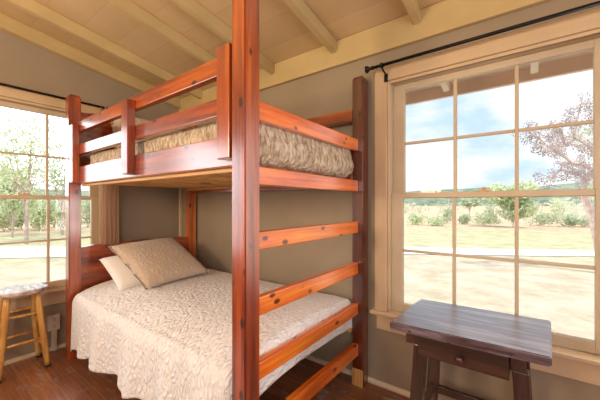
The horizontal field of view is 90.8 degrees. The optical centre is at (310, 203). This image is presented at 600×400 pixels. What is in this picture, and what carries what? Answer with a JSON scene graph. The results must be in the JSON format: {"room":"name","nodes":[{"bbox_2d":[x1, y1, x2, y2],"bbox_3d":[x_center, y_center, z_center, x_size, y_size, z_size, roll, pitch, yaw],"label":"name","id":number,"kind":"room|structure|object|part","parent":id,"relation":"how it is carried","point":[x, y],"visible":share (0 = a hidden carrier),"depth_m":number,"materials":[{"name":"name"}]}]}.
{"room":"bedroom","nodes":[
{"label":"bedroom","id":0,"kind":"room"},
{"bbox_2d":[0,30,178,360],"bbox_3d":[-2.723,-0.286,1.702,0.120,3.173,4.386,0,0,36],"label":"wall","id":1,"kind":"structure","parent":0,"point":[144,212],"depth_m":2.59,"materials":[{"name":"beige paint"}]},
{"bbox_2d":[4,343,65,365],"bbox_3d":[-2.707,1.187,1.604,0.020,0.026,4.246,0,0,36],"label":"baseboard","id":2,"kind":"structure","parent":1,"relation":"attached to","point":[33,354],"depth_m":2.29,"materials":[{"name":"paint"}]},
{"bbox_2d":[0,85,98,313],"bbox_3d":[-2.248,-0.030,2.320,0.170,1.710,1.283,0,0,36],"label":"window","id":3,"kind":"structure","parent":1,"relation":"in","point":[55,293],"depth_m":2.43,"materials":[{"name":"paint"}]},
{"bbox_3d":[-2.268,-0.050,2.334,0.120,1.500,1.073,0,0,36],"label":"frame","id":4,"kind":"part","parent":3,"relation":"part of","materials":[{"name":"paint"}]},
{"bbox_3d":[-2.211,0.712,2.293,0.080,0.024,1.283,0,0,36],"label":"sill","id":5,"kind":"part","parent":3,"relation":"part of","materials":[{"name":"beige paint"}]},
{"bbox_3d":[-2.273,-0.407,2.337,0.032,0.743,1.037,0,0,36],"label":"sash","id":6,"kind":"part","parent":3,"relation":"part of","materials":[{"name":"paint"}]},
{"bbox_3d":[-2.245,0.312,2.318,0.032,0.765,1.037,0,0,36],"label":"sash","id":7,"kind":"part","parent":3,"relation":"part of","materials":[{"name":"paint"}]},
{"bbox_3d":[-2.211,-0.092,2.293,0.020,1.585,1.237,0,0,36],"label":"casing","id":8,"kind":"part","parent":3,"relation":"part of","materials":[{"name":"beige paint"}]},
{"bbox_2d":[0,83,107,108],"bbox_3d":[-2.159,-0.840,2.285,0.083,0.104,1.391,0,0,36],"label":"curtain rod","id":9,"kind":"object","parent":3,"relation":"attached to","point":[2,84],"visible":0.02,"depth_m":2.33,"materials":[{"name":"black metal"}]},
{"bbox_2d":[99,107,118,244],"bbox_3d":[-1.836,0.113,2.704,0.030,1.975,0.166,0,0,36],"label":"curtain","id":10,"kind":"object","parent":9,"relation":"hanging from","point":[108,194],"visible":0.33,"depth_m":2.70,"materials":[{"name":"beige fabric"}]},
{"bbox_2d":[47,313,59,350],"bbox_3d":[-2.107,1.048,2.424,0.037,0.294,0.076,0,0,36],"label":"wall outlet","id":11,"kind":"object","parent":1,"relation":"attached to","point":[53,321],"visible":1,"depth_m":2.41,"materials":[{"name":"beige plastic"}]},
{"bbox_2d":[0,12,181,108],"bbox_3d":[-2.682,-1.455,1.599,0.065,0.793,4.266,0,0,36],"label":"trim","id":12,"kind":"structure","parent":1,"relation":"attached to","point":[9,25],"depth_m":2.50,"materials":[{"name":"paint"}]},
{"bbox_2d":[0,347,409,399],"bbox_3d":[-0.620,1.250,0.117,5.184,0.100,4.306,0,0,36],"label":"floor","id":13,"kind":"structure","parent":0,"point":[29,378],"depth_m":1.96,"materials":[{"name":"brown wood"}]},
{"bbox_2d":[0,283,50,382],"bbox_3d":[-2.111,0.907,2.155,0.304,0.589,0.304,0,0,36],"label":"stool","id":14,"kind":"object","parent":13,"relation":"on","point":[39,331],"visible":1,"depth_m":2.16,"materials":[{"name":"brown wood"}]},
{"bbox_3d":[-2.248,0.918,2.128,0.100,0.544,0.040,0,0,-10],"label":"leg","id":15,"kind":"part","parent":14,"relation":"part of","materials":[{"name":"brown wood"}]},
{"bbox_3d":[-2.093,0.918,2.017,0.079,0.544,0.081,0,0,36],"label":"leg","id":16,"kind":"part","parent":14,"relation":"part of","materials":[{"name":"brown wood"}]},
{"bbox_3d":[-2.111,0.630,2.155,0.304,0.034,0.304,0,0,36],"label":"seat","id":17,"kind":"part","parent":14,"relation":"part of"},
{"bbox_3d":[-2.129,0.918,2.294,0.040,0.544,0.100,0,0,-8],"label":"leg","id":18,"kind":"part","parent":14,"relation":"part of","materials":[{"name":"brown wood"}]},
{"bbox_3d":[-1.974,0.918,2.183,0.100,0.544,0.040,0,0,-10],"label":"leg","id":19,"kind":"part","parent":14,"relation":"part of","materials":[{"name":"brown wood"}]},
{"bbox_2d":[66,0,367,399],"bbox_3d":[-0.758,0.040,2.149,2.048,2.320,1.088,0,0,36],"label":"bunk bed","id":20,"kind":"object","parent":13,"relation":"on","point":[229,162],"visible":0.79,"depth_m":1.54,"materials":[{"name":"brown wood"}]},
{"bbox_3d":[-1.851,0.174,2.314,0.080,2.052,0.080,0,0,36],"label":"post","id":21,"kind":"part","parent":20,"relation":"part of","materials":[{"name":"brown wood"}]},
{"bbox_3d":[-1.556,-0.472,2.722,0.032,0.545,0.928,0,0,36],"label":"headboard","id":22,"kind":"part","parent":20,"relation":"part of","materials":[{"name":"brown wood"}]},
{"bbox_3d":[-1.552,0.582,2.720,0.032,0.516,0.928,0,0,36],"label":"headboard","id":23,"kind":"part","parent":20,"relation":"part of","materials":[{"name":"brown wood"}]},
{"bbox_3d":[-1.039,-0.592,1.758,1.888,0.080,0.035,0,0,36],"label":"guard rail","id":24,"kind":"part","parent":20,"relation":"part of","materials":[{"name":"brown wood"}]},
{"bbox_3d":[-1.039,-0.416,1.758,1.888,0.077,0.035,0,0,36],"label":"guard rail","id":25,"kind":"part","parent":20,"relation":"part of","materials":[{"name":"brown wood"}]},
{"bbox_3d":[-1.039,-0.221,1.758,1.888,0.128,0.035,0,0,36],"label":"rail","id":26,"kind":"part","parent":20,"relation":"part of","materials":[{"name":"brown wood"}]},
{"bbox_3d":[-1.263,0.174,3.133,0.080,2.052,0.080,0,0,36],"label":"post","id":27,"kind":"part","parent":20,"relation":"part of","materials":[{"name":"orange wood"}]},
{"bbox_2d":[70,268,351,399],"bbox_3d":[-0.787,0.862,2.076,1.857,0.508,1.083,0,0,36],"label":"quilt","id":28,"kind":"object","parent":20,"relation":"on","point":[171,340],"visible":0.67,"depth_m":1.64,"materials":[{"name":"beige fabric"}]},
{"bbox_2d":[99,256,141,290],"bbox_3d":[-1.361,0.528,2.443,0.352,0.227,0.540,0,0,35],"label":"pillow","id":29,"kind":"object","parent":28,"relation":"on","point":[120,273],"visible":0.27,"depth_m":2.24,"materials":[{"name":"white fabric"}]},
{"bbox_2d":[108,238,209,289],"bbox_3d":[-1.222,0.457,2.430,0.492,0.302,0.573,0,0,29],"label":"pillow","id":30,"kind":"object","parent":28,"relation":"on","point":[155,262],"visible":1,"depth_m":2.31,"materials":[{"name":"beige fabric"}]},
{"bbox_3d":[-0.253,0.040,1.165,0.080,2.320,0.080,0,0,36],"label":"post","id":31,"kind":"part","parent":20,"relation":"part of","materials":[{"name":"brown wood"}]},
{"bbox_3d":[-0.477,-0.197,2.540,1.888,0.177,0.035,0,0,36],"label":"rail","id":32,"kind":"part","parent":20,"relation":"part of","materials":[{"name":"brown wood"}]},
{"bbox_2d":[259,165,331,176],"bbox_3d":[-0.717,-0.273,2.125,1.755,0.199,0.875,0,0,36],"label":"mattress","id":33,"kind":"object","parent":20,"relation":"on","point":[259,165],"visible":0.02,"depth_m":1.50,"materials":[{"name":"white fabric"}]},
{"bbox_2d":[90,122,353,177],"bbox_3d":[-0.704,-0.283,2.116,1.831,0.232,0.922,0,0,36],"label":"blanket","id":34,"kind":"object","parent":33,"relation":"on","point":[278,148],"visible":0.28,"depth_m":1.53,"materials":[{"name":"beige fabric"}]},
{"bbox_2d":[111,117,179,147],"bbox_3d":[-1.420,-0.565,2.634,0.181,0.407,0.623,0,0,35],"label":"pillow","id":35,"kind":"object","parent":34,"relation":"on","point":[116,125],"visible":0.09,"depth_m":2.50,"materials":[{"name":"beige fabric"}]},
{"bbox_3d":[0.032,-0.117,1.581,0.038,0.075,0.928,0,0,36],"label":"rail","id":36,"kind":"part","parent":20,"relation":"part of","materials":[{"name":"orange wood"}]},
{"bbox_3d":[0.032,-0.386,1.581,0.038,0.078,0.928,0,0,36],"label":"rail","id":37,"kind":"part","parent":20,"relation":"part of","materials":[{"name":"orange wood"}]},
{"bbox_3d":[-0.477,-0.592,2.540,1.888,0.080,0.035,0,0,36],"label":"guard rail","id":38,"kind":"part","parent":20,"relation":"part of","materials":[{"name":"brown wood"}]},
{"bbox_3d":[0.336,0.174,1.984,0.080,2.052,0.080,0,0,36],"label":"post","id":39,"kind":"part","parent":20,"relation":"part of","materials":[{"name":"brown wood"}]},
{"bbox_2d":[390,299,551,399],"bbox_3d":[0.746,0.873,1.377,0.608,0.655,0.453,0,0,36],"label":"side table","id":40,"kind":"object","parent":13,"relation":"on","point":[492,343],"visible":1,"depth_m":1.28,"materials":[{"name":"brown wood"}]},
{"bbox_3d":[0.491,0.919,1.363,0.090,0.561,0.060,0,0,36],"label":"leg","id":41,"kind":"part","parent":40,"relation":"part of","materials":[{"name":"brown wood"}]},
{"bbox_3d":[0.679,0.919,1.624,0.090,0.561,0.060,0,0,36],"label":"leg","id":42,"kind":"part","parent":40,"relation":"part of","materials":[{"name":"brown wood"}]},
{"bbox_3d":[0.613,0.640,1.212,0.032,0.032,0.031,0,0,36],"label":"knob","id":43,"kind":"part","parent":40,"relation":"part of","materials":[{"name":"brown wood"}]},
{"bbox_3d":[0.629,0.630,1.239,0.339,0.092,0.030,0,0,36],"label":"drawer","id":44,"kind":"part","parent":40,"relation":"part of","materials":[{"name":"brown wood"}]},
{"bbox_3d":[0.822,0.919,1.125,0.090,0.561,0.060,0,0,36],"label":"leg","id":45,"kind":"part","parent":40,"relation":"part of","materials":[{"name":"brown wood"}]},
{"bbox_3d":[1.010,0.919,1.387,0.090,0.561,0.060,0,0,36],"label":"leg","id":46,"kind":"part","parent":40,"relation":"part of","materials":[{"name":"brown wood"}]},
{"bbox_2d":[0,0,444,98],"bbox_3d":[-0.620,-1.571,0.117,5.384,0.841,4.506,0,0,36],"label":"ceiling","id":47,"kind":"structure","parent":0,"point":[283,36],"depth_m":2.12,"materials":[{"name":"beige wood"}]},
{"bbox_2d":[4,0,202,98],"bbox_3d":[-2.358,-1.468,1.366,0.045,0.767,4.266,0,0,36],"label":"ceiling beam","id":48,"kind":"structure","parent":47,"relation":"attached to","point":[32,7],"depth_m":2.28,"materials":[{"name":"paint"}]},
{"bbox_2d":[104,0,216,62],"bbox_3d":[-1.855,-1.468,1.004,0.045,0.767,4.266,0,0,36],"label":"ceiling beam","id":49,"kind":"structure","parent":47,"relation":"attached to","point":[128,7],"depth_m":2.09,"materials":[{"name":"paint"}]},
{"bbox_2d":[171,0,274,74],"bbox_3d":[-1.542,-1.468,0.780,0.045,0.767,4.266,0,0,36],"label":"ceiling beam","id":50,"kind":"structure","parent":47,"relation":"attached to","point":[192,7],"depth_m":1.99,"materials":[{"name":"paint"}]},
{"bbox_2d":[283,0,336,53],"bbox_3d":[-1.055,-1.468,0.430,0.045,0.767,4.266,0,0,36],"label":"beam","id":51,"kind":"structure","parent":47,"relation":"attached to","point":[302,11],"depth_m":1.90,"materials":[{"name":"paint"}]},
{"bbox_2d":[402,0,420,24],"bbox_3d":[-0.580,-1.468,0.088,0.045,0.767,4.266,0,0,36],"label":"beam","id":52,"kind":"structure","parent":47,"relation":"attached to","point":[412,7],"depth_m":1.71,"materials":[{"name":"paint"}]},
{"bbox_2d":[178,0,599,399],"bbox_3d":[0.651,0.040,1.886,5.144,2.520,0.150,0,0,36],"label":"wall","id":53,"kind":"structure","parent":0,"point":[390,357],"depth_m":2.10,"materials":[{"name":"beige paint"}]},
{"bbox_2d":[179,129,181,236],"bbox_3d":[-1.461,0.092,3.332,0.026,2.175,0.026,0,0,36],"label":"trim","id":54,"kind":"structure","parent":53,"relation":"attached to","point":[180,189],"depth_m":3.32,"materials":[{"name":"beige paint"}]},
{"bbox_2d":[305,355,409,397],"bbox_3d":[0.619,1.187,1.841,5.144,0.026,0.020,0,0,36],"label":"baseboard","id":55,"kind":"structure","parent":53,"relation":"attached to","point":[403,392],"depth_m":1.97,"materials":[{"name":"paint"}]},
{"bbox_2d":[440,82,449,91],"bbox_3d":[0.943,-1.051,2.208,0.045,0.200,0.714,0,0,36],"label":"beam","id":56,"kind":"structure","parent":53,"relation":"attached to","point":[445,86],"depth_m":2.44,"materials":[{"name":"beige wood"}]},
{"bbox_2d":[370,8,599,385],"bbox_3d":[0.967,-0.030,1.646,1.294,1.710,0.170,0,0,36],"label":"window","id":57,"kind":"structure","parent":53,"relation":"in","point":[573,357],"depth_m":1.67,"materials":[{"name":"paint"}]},
{"bbox_2d":[364,0,599,81],"bbox_3d":[0.935,-0.842,1.542,1.381,0.104,0.103,0,0,36],"label":"curtain rod","id":58,"kind":"object","parent":57,"relation":"attached to","point":[597,3],"visible":1,"depth_m":1.52,"materials":[{"name":"black metal"}]},
{"bbox_3d":[0.940,0.712,1.610,1.294,0.024,0.080,0,0,36],"label":"sill","id":59,"kind":"part","parent":57,"relation":"part of","materials":[{"name":"beige paint"}]},
{"bbox_3d":[0.965,0.312,1.644,1.048,0.765,0.032,0,0,36],"label":"sash","id":60,"kind":"part","parent":57,"relation":"part of","materials":[{"name":"paint"}]},
{"bbox_3d":[0.985,-0.407,1.671,1.048,0.743,0.032,0,0,36],"label":"sash","id":61,"kind":"part","parent":57,"relation":"part of","materials":[{"name":"paint"}]},
{"bbox_3d":[1.231,-0.570,1.494,0.290,0.340,0.003,0,0,36],"label":"glass pane","id":62,"kind":"part","parent":57,"relation":"part of","materials":[{"name":"clear glass"}]},
{"bbox_2d":[406,50,592,105],"bbox_3d":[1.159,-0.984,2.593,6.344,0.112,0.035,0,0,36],"label":"trim","id":63,"kind":"structure","parent":53,"relation":"attached to","point":[581,63],"depth_m":2.31,"materials":[{"name":"brown wood"}]},
{"bbox_2d":[530,62,538,73],"bbox_3d":[1.422,-1.051,1.863,0.045,0.200,0.714,0,0,36],"label":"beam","id":64,"kind":"structure","parent":53,"relation":"attached to","point":[534,67],"depth_m":2.10,"materials":[{"name":"beige wood"}]},
{"label":"outside","id":65,"kind":"structure","parent":0,"visible":0},
{"bbox_2d":[0,206,593,339],"bbox_3d":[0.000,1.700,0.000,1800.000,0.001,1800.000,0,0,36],"label":"ground","id":66,"kind":"structure","parent":65,"point":[562,296],"depth_m":7.67,"materials":[{"name":"beige sand"}]},
{"bbox_2d":[0,201,23,231],"bbox_3d":[-18.804,0.696,17.964,1.509,2.060,1.920,0,0,1],"label":"shrub","id":67,"kind":"object","parent":66,"relation":"on","point":[4,220],"visible":0.61,"depth_m":18.09,"materials":[{"name":"green plant"}]},
{"bbox_2d":[7,201,24,228],"bbox_3d":[-19.506,0.694,19.575,1.560,2.065,1.222,0,0,-2],"label":"shrub","id":68,"kind":"object","parent":66,"relation":"on","point":[21,222],"visible":0.19,"depth_m":19.55,"materials":[{"name":"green plant"}]},
{"bbox_2d":[0,166,44,237],"bbox_3d":[-15.335,-0.087,15.126,2.489,3.789,2.566,0,0,36],"label":"tree","id":69,"kind":"object","parent":66,"relation":"on","point":[16,205],"visible":0.45,"depth_m":14.97,"materials":[{"name":"green plant"}]},
{"bbox_2d":[0,108,65,243],"bbox_3d":[-12.007,-1.154,12.425,3.966,5.923,3.537,0,0,36],"label":"tree","id":70,"kind":"object","parent":66,"relation":"on","point":[29,174],"visible":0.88,"depth_m":12.37,"materials":[{"name":"green plant"}]},
{"bbox_2d":[24,199,45,229],"bbox_3d":[-17.417,0.646,18.944,2.013,2.160,1.336,0,0,36],"label":"shrub","id":71,"kind":"object","parent":66,"relation":"on","point":[39,216],"visible":0.62,"depth_m":18.57,"materials":[{"name":"green plant"}]},
{"bbox_2d":[44,200,64,226],"bbox_3d":[-18.519,0.689,21.317,2.005,2.075,1.408,0,0,-22],"label":"shrub","id":72,"kind":"object","parent":66,"relation":"on","point":[52,207],"visible":0.2,"depth_m":21.11,"materials":[{"name":"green plant"}]},
{"bbox_2d":[31,146,88,234],"bbox_3d":[-13.450,-0.652,16.073,2.476,4.915,2.521,0,0,36],"label":"tree","id":73,"kind":"object","parent":66,"relation":"on","point":[60,183],"visible":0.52,"depth_m":15.87,"materials":[{"name":"green plant"}]},
{"bbox_2d":[51,200,85,227],"bbox_3d":[-15.938,0.643,19.379,1.924,2.166,1.474,0,0,-3],"label":"shrub","id":74,"kind":"object","parent":66,"relation":"on","point":[58,211],"visible":0.37,"depth_m":19.07,"materials":[{"name":"green plant"}]},
{"bbox_2d":[81,200,89,226],"bbox_3d":[-16.225,0.570,21.619,1.974,2.312,1.892,0,0,-29],"label":"shrub","id":75,"kind":"object","parent":66,"relation":"on","point":[87,209],"visible":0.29,"depth_m":21.21,"materials":[{"name":"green plant"}]},
{"bbox_2d":[52,197,585,214],"bbox_3d":[-9.516,0.595,122.175,236.088,4.088,179.637,0,0,36],"label":"scrub","id":76,"kind":"object","parent":66,"relation":"on","point":[580,207],"visible":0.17,"depth_m":55.65,"materials":[{"name":"green plant"}]},
{"bbox_2d":[407,213,427,224],"bbox_3d":[8.704,1.209,24.051,1.366,1.044,1.960,0,0,45],"label":"shrub","id":77,"kind":"object","parent":66,"relation":"on","point":[415,218],"visible":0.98,"depth_m":23.73,"materials":[{"name":"green plant"}]},
{"bbox_2d":[427,216,445,225],"bbox_3d":[9.859,1.353,22.974,1.387,0.858,1.777,0,0,36],"label":"shrub","id":78,"kind":"object","parent":66,"relation":"on","point":[435,221],"visible":0.98,"depth_m":22.64,"materials":[{"name":"green plant"}]},
{"bbox_2d":[438,206,451,222],"bbox_3d":[12.022,0.970,26.013,1.538,1.514,1.289,0,0,-40],"label":"shrub","id":79,"kind":"object","parent":66,"relation":"on","point":[447,215],"visible":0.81,"depth_m":25.69,"materials":[{"name":"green plant"}]},
{"bbox_2d":[458,213,471,223],"bbox_3d":[12.943,1.256,24.778,1.235,0.946,0.893,0,0,-40],"label":"shrub","id":80,"kind":"object","parent":66,"relation":"on","point":[463,219],"visible":0.98,"depth_m":24.60,"materials":[{"name":"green plant"}]},
{"bbox_2d":[459,198,482,215],"bbox_3d":[16.255,0.405,29.756,2.258,2.795,2.035,0,0,-13],"label":"tree","id":81,"kind":"object","parent":66,"relation":"on","point":[467,202],"visible":0.92,"depth_m":29.34,"materials":[{"name":"green plant"}]},
{"bbox_2d":[470,212,500,225],"bbox_3d":[13.526,1.167,22.678,1.555,1.129,2.169,0,0,-23],"label":"shrub","id":82,"kind":"object","parent":66,"relation":"on","point":[486,217],"visible":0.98,"depth_m":22.52,"materials":[{"name":"green plant"}]},
{"bbox_2d":[483,205,498,221],"bbox_3d":[16.134,0.902,26.505,1.033,1.648,1.448,0,0,4],"label":"shrub","id":83,"kind":"object","parent":66,"relation":"on","point":[489,209],"visible":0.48,"depth_m":26.41,"materials":[{"name":"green plant"}]},
{"bbox_2d":[482,180,539,227],"bbox_3d":[14.233,0.060,21.152,3.550,3.496,2.727,0,0,36],"label":"tree","id":84,"kind":"object","parent":66,"relation":"on","point":[507,204],"visible":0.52,"depth_m":20.69,"materials":[{"name":"green plant"}]},
{"bbox_2d":[523,212,554,225],"bbox_3d":[17.667,1.178,22.839,2.202,1.106,1.642,0,0,36],"label":"shrub","id":85,"kind":"object","parent":66,"relation":"on","point":[539,218],"visible":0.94,"depth_m":22.54,"materials":[{"name":"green plant"}]},
{"bbox_2d":[510,92,593,246],"bbox_3d":[6.341,-0.460,7.331,2.796,4.534,1.275,0,0,-27],"label":"tree","id":86,"kind":"object","parent":66,"relation":"on","point":[586,200],"visible":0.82,"depth_m":7.15,"materials":[{"name":"purple plant"}]},
{"bbox_2d":[547,197,568,223],"bbox_3d":[21.072,0.544,25.121,1.211,2.360,1.472,0,0,-25],"label":"shrub","id":87,"kind":"object","parent":66,"relation":"on","point":[556,211],"visible":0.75,"depth_m":25.06,"materials":[{"name":"green plant"}]},
{"bbox_2d":[551,212,579,226],"bbox_3d":[18.800,1.168,21.762,1.709,1.123,1.086,0,0,21],"label":"shrub","id":88,"kind":"object","parent":66,"relation":"on","point":[567,217],"visible":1,"depth_m":21.55,"materials":[{"name":"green plant"}]},
{"bbox_2d":[571,214,588,226],"bbox_3d":[20.284,1.187,21.901,2.233,1.091,2.116,0,0,36],"label":"shrub","id":89,"kind":"object","parent":66,"relation":"on","point":[584,221],"visible":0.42,"depth_m":21.62,"materials":[{"name":"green plant"}]},
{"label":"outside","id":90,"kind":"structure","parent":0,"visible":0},
{"bbox_2d":[5,183,593,205],"bbox_3d":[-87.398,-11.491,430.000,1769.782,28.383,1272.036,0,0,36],"label":"hills","id":91,"kind":"structure","parent":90,"point":[419,201],"depth_m":249.08,"materials":[{"name":"green plant"}]},
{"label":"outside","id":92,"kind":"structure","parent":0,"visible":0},
{"bbox_2d":[0,247,593,257],"bbox_3d":[-4.659,1.680,11.900,36.970,0.001,22.385,0,0,36],"label":"road","id":93,"kind":"structure","parent":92,"point":[5,252],"depth_m":10.23,"materials":[{"name":"grey asphalt"}]}
]}

